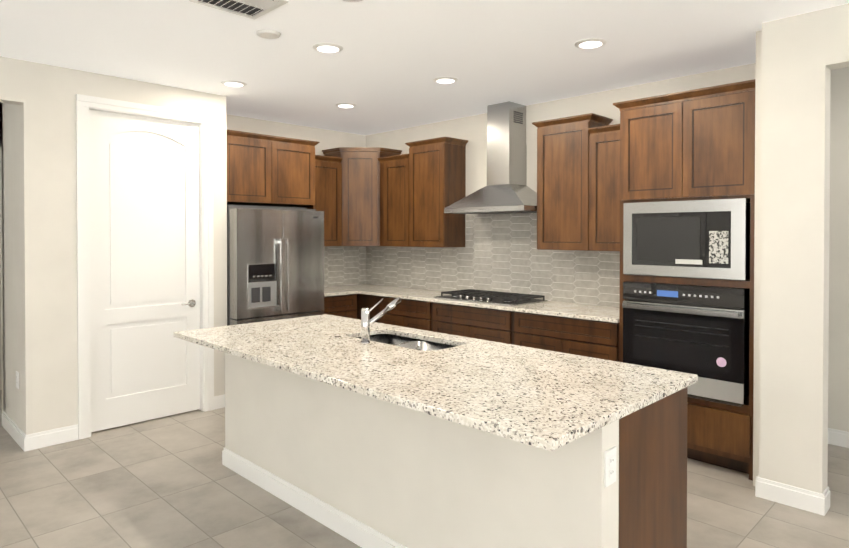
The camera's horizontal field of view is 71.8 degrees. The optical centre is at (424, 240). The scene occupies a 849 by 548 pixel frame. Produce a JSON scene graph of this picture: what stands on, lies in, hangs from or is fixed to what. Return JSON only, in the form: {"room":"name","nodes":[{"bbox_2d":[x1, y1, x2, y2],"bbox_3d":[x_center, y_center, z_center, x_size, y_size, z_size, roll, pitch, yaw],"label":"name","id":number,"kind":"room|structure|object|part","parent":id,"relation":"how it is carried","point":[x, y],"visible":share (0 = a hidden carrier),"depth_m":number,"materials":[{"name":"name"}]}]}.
{"room":"kitchen","nodes":[
{"label":"kitchen","id":0,"kind":"room"},
{"bbox_2d":[0,225,1,389],"bbox_3d":[-3.853,0.085,5.947,0.120,2.700,0.910,1,1,45],"label":"wall","id":1,"kind":"structure","parent":0,"point":[0,319],"depth_m":5.64,"materials":[{"name":"paint"}]},
{"bbox_2d":[1,103,21,429],"bbox_3d":[-3.036,0.102,4.407,0.650,2.700,0.120,1,1,45],"label":"wall","id":2,"kind":"structure","parent":0,"point":[11,216],"depth_m":4.34,"materials":[{"name":"paint"}]},
{"bbox_2d":[2,411,28,451],"bbox_3d":[-3.036,1.398,4.327,0.784,0.110,0.014,1,1,45],"label":"baseboard","id":3,"kind":"structure","parent":2,"relation":"attached to","point":[8,424],"depth_m":4.24,"materials":[{"name":"white wood"}]},
{"bbox_2d":[16,371,18,388],"bbox_3d":[-2.937,1.004,4.226,0.072,0.117,0.008,1,1,45],"label":"outlet","id":4,"kind":"object","parent":2,"relation":"attached to","point":[17,380],"visible":0.96,"depth_m":4.21,"materials":[{"name":"white plastic"}]},
{"bbox_2d":[0,56,226,434],"bbox_3d":[-2.767,0.105,4.132,0.120,2.700,2.850,1,1,45],"label":"wall","id":5,"kind":"structure","parent":0,"point":[48,191],"depth_m":4.18,"materials":[{"name":"paint"}]},
{"bbox_2d":[29,424,77,450],"bbox_3d":[-2.636,1.399,4.183,0.014,0.110,0.288,1,1,45],"label":"baseboard","id":6,"kind":"structure","parent":5,"relation":"attached to","point":[47,438],"depth_m":4.17,"materials":[{"name":"white wood"}]},
{"bbox_2d":[89,110,199,431],"bbox_3d":[-2.205,0.225,4.674,0.094,2.423,0.850,1,1,45],"label":"pantry door","id":7,"kind":"structure","parent":5,"relation":"in","point":[144,239],"depth_m":4.66,"materials":[{"name":"white wood"}]},
{"bbox_3d":[-1.967,0.526,4.891,0.058,0.064,0.137,1,1,45],"label":"door lever handle","id":8,"kind":"part","parent":7,"relation":"part of","materials":[{"name":"silver metal"}]},
{"bbox_2d":[76,94,213,439],"bbox_3d":[-2.211,0.189,4.680,0.140,2.520,1.030,1,1,45],"label":"door frame","id":9,"kind":"structure","parent":5,"relation":"attached to","point":[85,104],"depth_m":4.45,"materials":[{"name":"white wood"}]},
{"bbox_2d":[0,103,365,413],"bbox_3d":[-2.035,0.085,5.887,0.120,2.700,3.630,1,1,45],"label":"wall","id":10,"kind":"structure","parent":0,"point":[328,139],"depth_m":6.20,"materials":[{"name":"paint"}]},
{"bbox_2d":[227,129,319,208],"bbox_3d":[-1.637,0.224,5.740,0.648,2.425,1.014,1,1,45],"label":"upper cabinet","id":11,"kind":"object","parent":10,"relation":"attached to","point":[268,170],"visible":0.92,"depth_m":5.50,"materials":[{"name":"brown wood"}]},
{"bbox_2d":[315,155,342,245],"bbox_3d":[-1.217,-0.425,6.370,0.343,0.970,0.556,1,1,45],"label":"upper cabinet","id":12,"kind":"object","parent":10,"relation":"attached to","point":[328,185],"visible":0.52,"depth_m":6.36,"materials":[{"name":"brown wood"}]},
{"bbox_2d":[324,246,365,286],"bbox_3d":[-1.117,0.291,6.718,0.007,0.467,1.136,1,1,45],"label":"backsplash","id":13,"kind":"structure","parent":10,"relation":"attached to","point":[344,265],"depth_m":6.89,"materials":[{"name":"tile"}]},
{"bbox_2d":[0,390,848,547],"bbox_3d":[-1.373,1.531,1.806,11.000,0.100,9.900,1,1,45],"label":"floor","id":14,"kind":"structure","parent":0,"point":[171,481],"depth_m":3.28,"materials":[{"name":"tile"}]},
{"bbox_2d":[227,205,323,325],"bbox_3d":[-1.559,0.556,5.598,0.904,1.765,0.908,1,1,45],"label":"refrigerator","id":15,"kind":"object","parent":14,"relation":"on","point":[275,262],"visible":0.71,"depth_m":5.25,"materials":[{"name":"silver metal"}]},
{"bbox_2d":[321,294,356,318],"bbox_3d":[-1.123,0.997,6.299,0.600,0.868,0.565,1,1,45],"label":"base cabinet","id":16,"kind":"object","parent":14,"relation":"on","point":[342,305],"visible":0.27,"depth_m":6.14,"materials":[{"name":"brown wood"}]},
{"bbox_2d":[324,287,356,296],"bbox_3d":[-1.130,0.546,6.264,0.631,0.031,0.510,1,1,45],"label":"countertop","id":17,"kind":"structure","parent":16,"relation":"on","point":[328,291],"depth_m":6.16,"materials":[{"name":"stone"}]},
{"bbox_2d":[357,294,380,322],"bbox_3d":[-0.569,0.994,6.570,1.001,0.868,0.600,1,1,45],"label":"base cabinet","id":18,"kind":"object","parent":14,"relation":"on","point":[363,300],"depth_m":6.18,"materials":[{"name":"brown wood"}]},
{"bbox_2d":[330,284,619,322],"bbox_3d":[0.329,0.553,5.646,3.570,0.031,0.634,1,1,45],"label":"countertop","id":19,"kind":"structure","parent":18,"relation":"on","point":[585,311],"depth_m":5.02,"materials":[{"name":"stone"}]},
{"bbox_2d":[434,289,547,305],"bbox_3d":[0.596,0.514,5.381,0.920,0.052,0.510,1,1,45],"label":"gas cooktop","id":20,"kind":"object","parent":19,"relation":"in","point":[496,297],"visible":1,"depth_m":5.26,"materials":[{"name":"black metal"}]},
{"bbox_2d":[381,296,432,330],"bbox_3d":[0.011,1.000,5.994,0.750,0.868,0.600,1,1,45],"label":"base cabinet","id":21,"kind":"object","parent":14,"relation":"on","point":[415,314],"depth_m":5.72,"materials":[{"name":"brown wood"}]},
{"bbox_2d":[222,339,687,547],"bbox_3d":[-0.109,1.032,3.136,2.674,0.868,0.744,1,1,45],"label":"kitchen island","id":22,"kind":"object","parent":14,"relation":"on","point":[362,470],"visible":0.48,"depth_m":2.45,"materials":[{"name":"paint"}]},
{"bbox_2d":[173,314,697,451],"bbox_3d":[-0.187,0.583,3.057,2.700,0.031,1.140,1,1,45],"label":"island countertop","id":23,"kind":"structure","parent":22,"relation":"on","point":[548,400],"depth_m":2.51,"materials":[{"name":"stone"}]},
{"bbox_2d":[361,297,400,343],"bbox_3d":[-0.245,0.444,3.309,0.054,0.239,0.282,1,1,45],"label":"faucet","id":24,"kind":"object","parent":23,"relation":"on","point":[367,322],"visible":1,"depth_m":3.22,"materials":[{"name":"silver metal"}]},
{"bbox_2d":[357,334,455,350],"bbox_3d":[-0.119,0.707,3.368,0.744,0.220,0.359,1,1,45],"label":"double-bowl sink","id":25,"kind":"object","parent":23,"relation":"in","point":[407,342],"visible":0.15,"depth_m":3.48,"materials":[{"name":"silver metal"}]},
{"bbox_2d":[604,447,616,486],"bbox_3d":[0.626,0.759,1.969,0.008,0.117,0.072,1,1,45],"label":"outlet","id":26,"kind":"object","parent":22,"relation":"attached to","point":[610,469],"visible":1,"depth_m":1.96,"materials":[{"name":"white plastic"}]},
{"bbox_2d":[433,302,512,344],"bbox_3d":[0.607,1.007,5.400,0.932,0.868,0.600,1,1,45],"label":"base cabinet","id":27,"kind":"object","parent":14,"relation":"on","point":[495,325],"depth_m":5.15,"materials":[{"name":"brown wood"}]},
{"bbox_2d":[513,311,618,361],"bbox_3d":[1.272,1.014,4.737,0.947,0.868,0.600,1,1,45],"label":"base cabinet","id":28,"kind":"object","parent":14,"relation":"on","point":[590,338],"depth_m":4.49,"materials":[{"name":"brown wood"}]},
{"bbox_2d":[613,79,754,480],"bbox_3d":[1.891,0.240,4.074,0.920,2.430,0.654,1,1,45],"label":"tall cabinet","id":29,"kind":"object","parent":14,"relation":"on","point":[694,144],"visible":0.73,"depth_m":3.77,"materials":[{"name":"brown wood"}]},
{"bbox_2d":[622,282,749,406],"bbox_3d":[1.861,0.652,4.040,0.780,0.726,0.638,1,1,45],"label":"wall oven","id":30,"kind":"object","parent":29,"relation":"in","point":[702,333],"visible":0.88,"depth_m":3.78,"materials":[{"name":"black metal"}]},
{"bbox_2d":[623,198,749,279],"bbox_3d":[1.868,-0.013,4.037,0.784,0.502,0.541,1,1,45],"label":"microwave","id":31,"kind":"object","parent":29,"relation":"in","point":[708,239],"visible":0.94,"depth_m":3.81,"materials":[{"name":"silver metal"}]},
{"bbox_2d":[0,0,848,134],"bbox_3d":[-1.373,-1.269,1.775,11.000,0.100,9.900,1,1,45],"label":"ceiling","id":32,"kind":"structure","parent":0,"point":[387,64],"depth_m":3.78,"materials":[{"name":"paint"}]},
{"bbox_2d":[221,80,246,86],"bbox_3d":[-1.513,-1.245,4.653,0.198,0.010,0.198,1,1,45],"label":"recessed light","id":33,"kind":"object","parent":32,"relation":"in","point":[233,83],"visible":0.96,"depth_m":4.62,"materials":[{"name":"white plastic"}]},
{"bbox_2d":[188,0,288,19],"bbox_3d":[-0.951,-1.226,3.000,0.350,0.015,0.370,1,1,45],"label":"ceiling vent","id":34,"kind":"object","parent":32,"relation":"in","point":[253,9],"visible":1,"depth_m":3.06,"materials":[{"name":"white plastic"}]},
{"bbox_2d":[255,29,280,38],"bbox_3d":[-0.931,-1.230,3.495,0.150,0.015,0.150,1,1,45],"label":"smoke detector","id":35,"kind":"object","parent":32,"relation":"attached to","point":[268,34],"visible":0.94,"depth_m":3.47,"materials":[{"name":"white plastic"}]},
{"bbox_2d":[312,43,342,52],"bbox_3d":[-0.620,-1.235,3.764,0.198,0.010,0.198,1,1,45],"label":"recessed light","id":36,"kind":"object","parent":32,"relation":"in","point":[328,47],"visible":1,"depth_m":3.74,"materials":[{"name":"white plastic"}]},
{"bbox_2d":[335,103,356,107],"bbox_3d":[-0.730,-1.254,5.440,0.198,0.010,0.198,1,1,45],"label":"recessed light","id":37,"kind":"object","parent":32,"relation":"in","point":[346,105],"visible":0.98,"depth_m":5.41,"materials":[{"name":"white plastic"}]},
{"bbox_2d":[343,0,362,1],"bbox_3d":[-0.364,-1.223,2.930,0.150,0.015,0.150,1,1,45],"label":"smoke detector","id":38,"kind":"object","parent":32,"relation":"attached to","point":[352,0],"visible":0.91,"depth_m":2.97,"materials":[{"name":"white plastic"}]},
{"bbox_2d":[433,77,457,83],"bbox_3d":[0.163,-1.244,4.551,0.198,0.010,0.198,1,1,45],"label":"recessed light","id":39,"kind":"object","parent":32,"relation":"in","point":[444,80],"visible":1,"depth_m":4.53,"materials":[{"name":"white plastic"}]},
{"bbox_2d":[574,38,606,48],"bbox_3d":[1.042,-1.234,3.675,0.198,0.010,0.198,1,1,45],"label":"recessed light","id":40,"kind":"object","parent":32,"relation":"in","point":[589,43],"visible":1,"depth_m":3.65,"materials":[{"name":"white plastic"}]},
{"bbox_2d":[366,63,755,306],"bbox_3d":[0.871,0.088,5.639,4.588,2.700,0.120,1,1,45],"label":"wall","id":41,"kind":"structure","parent":0,"point":[472,130],"depth_m":5.40,"materials":[{"name":"paint"}]},
{"bbox_2d":[322,147,401,245],"bbox_3d":[-0.711,-0.486,6.664,0.645,1.085,0.645,1,1,45],"label":"upper cabinet","id":42,"kind":"object","parent":41,"relation":"attached to","point":[360,196],"visible":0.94,"depth_m":6.46,"materials":[{"name":"brown wood"}]},
{"bbox_2d":[377,154,408,246],"bbox_3d":[-0.228,-0.426,6.397,0.486,0.970,0.343,1,1,45],"label":"upper cabinet","id":43,"kind":"object","parent":41,"relation":"attached to","point":[394,200],"visible":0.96,"depth_m":6.28,"materials":[{"name":"brown wood"}]},
{"bbox_2d":[405,137,467,247],"bbox_3d":[0.122,-0.479,6.048,0.575,1.085,0.343,1,1,45],"label":"upper cabinet","id":44,"kind":"object","parent":41,"relation":"attached to","point":[437,176],"visible":1,"depth_m":5.91,"materials":[{"name":"brown wood"}]},
{"bbox_2d":[444,101,536,213],"bbox_3d":[0.683,-0.757,5.375,0.910,1.000,0.499,1,1,45],"label":"range hood","id":45,"kind":"object","parent":41,"relation":"attached to","point":[506,190],"visible":0.96,"depth_m":5.34,"materials":[{"name":"silver metal"}]},
{"bbox_2d":[366,213,619,306],"bbox_3d":[0.556,0.137,5.861,3.565,0.795,0.007,1,1,45],"label":"backsplash","id":46,"kind":"structure","parent":41,"relation":"attached to","point":[500,253],"depth_m":5.65,"materials":[{"name":"tile"}]},
{"bbox_2d":[532,113,612,250],"bbox_3d":[1.238,-0.467,4.936,0.564,1.085,0.343,1,1,45],"label":"upper cabinet","id":47,"kind":"object","parent":41,"relation":"attached to","point":[562,183],"visible":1,"depth_m":4.82,"materials":[{"name":"brown wood"}]},
{"bbox_2d":[588,124,619,250],"bbox_3d":[1.556,-0.406,4.620,0.404,0.970,0.343,1,1,45],"label":"upper cabinet","id":48,"kind":"object","parent":41,"relation":"attached to","point":[604,188],"visible":0.5,"depth_m":4.57,"materials":[{"name":"brown wood"}]},
{"bbox_2d":[753,30,761,485],"bbox_3d":[2.469,0.108,3.885,0.152,2.700,1.290,1,1,45],"label":"wall","id":49,"kind":"structure","parent":0,"point":[758,73],"depth_m":3.47,"materials":[{"name":"paint"}]},
{"bbox_2d":[759,3,848,493],"bbox_3d":[2.463,0.119,2.889,1.415,2.700,0.130,1,1,45],"label":"wall","id":50,"kind":"structure","parent":0,"point":[794,243],"depth_m":3.22,"materials":[{"name":"paint"}]},
{"bbox_2d":[755,476,827,515],"bbox_3d":[2.019,1.410,3.244,0.333,0.110,0.014,1,1,45],"label":"baseboard","id":51,"kind":"structure","parent":50,"relation":"attached to","point":[799,498],"depth_m":3.23,"materials":[{"name":"white wood"}]},
{"bbox_2d":[828,67,848,431],"bbox_3d":[4.346,0.119,2.842,3.980,2.700,0.120,1,1,45],"label":"wall","id":52,"kind":"structure","parent":0,"point":[838,384],"depth_m":4.16,"materials":[{"name":"paint"}]},
{"bbox_2d":[828,428,829,443],"bbox_3d":[2.478,1.404,3.791,0.014,0.110,1.150,1,1,45],"label":"baseboard","id":53,"kind":"structure","parent":52,"relation":"attached to","point":[828,428],"depth_m":4.20,"materials":[{"name":"white"}]},
{"bbox_2d":[830,428,848,447],"bbox_3d":[4.298,1.415,2.809,3.980,0.110,0.014,1,1,45],"label":"baseboard","id":54,"kind":"structure","parent":52,"relation":"attached to","point":[837,437],"depth_m":4.15,"materials":[{"name":"white wood"}]}
]}

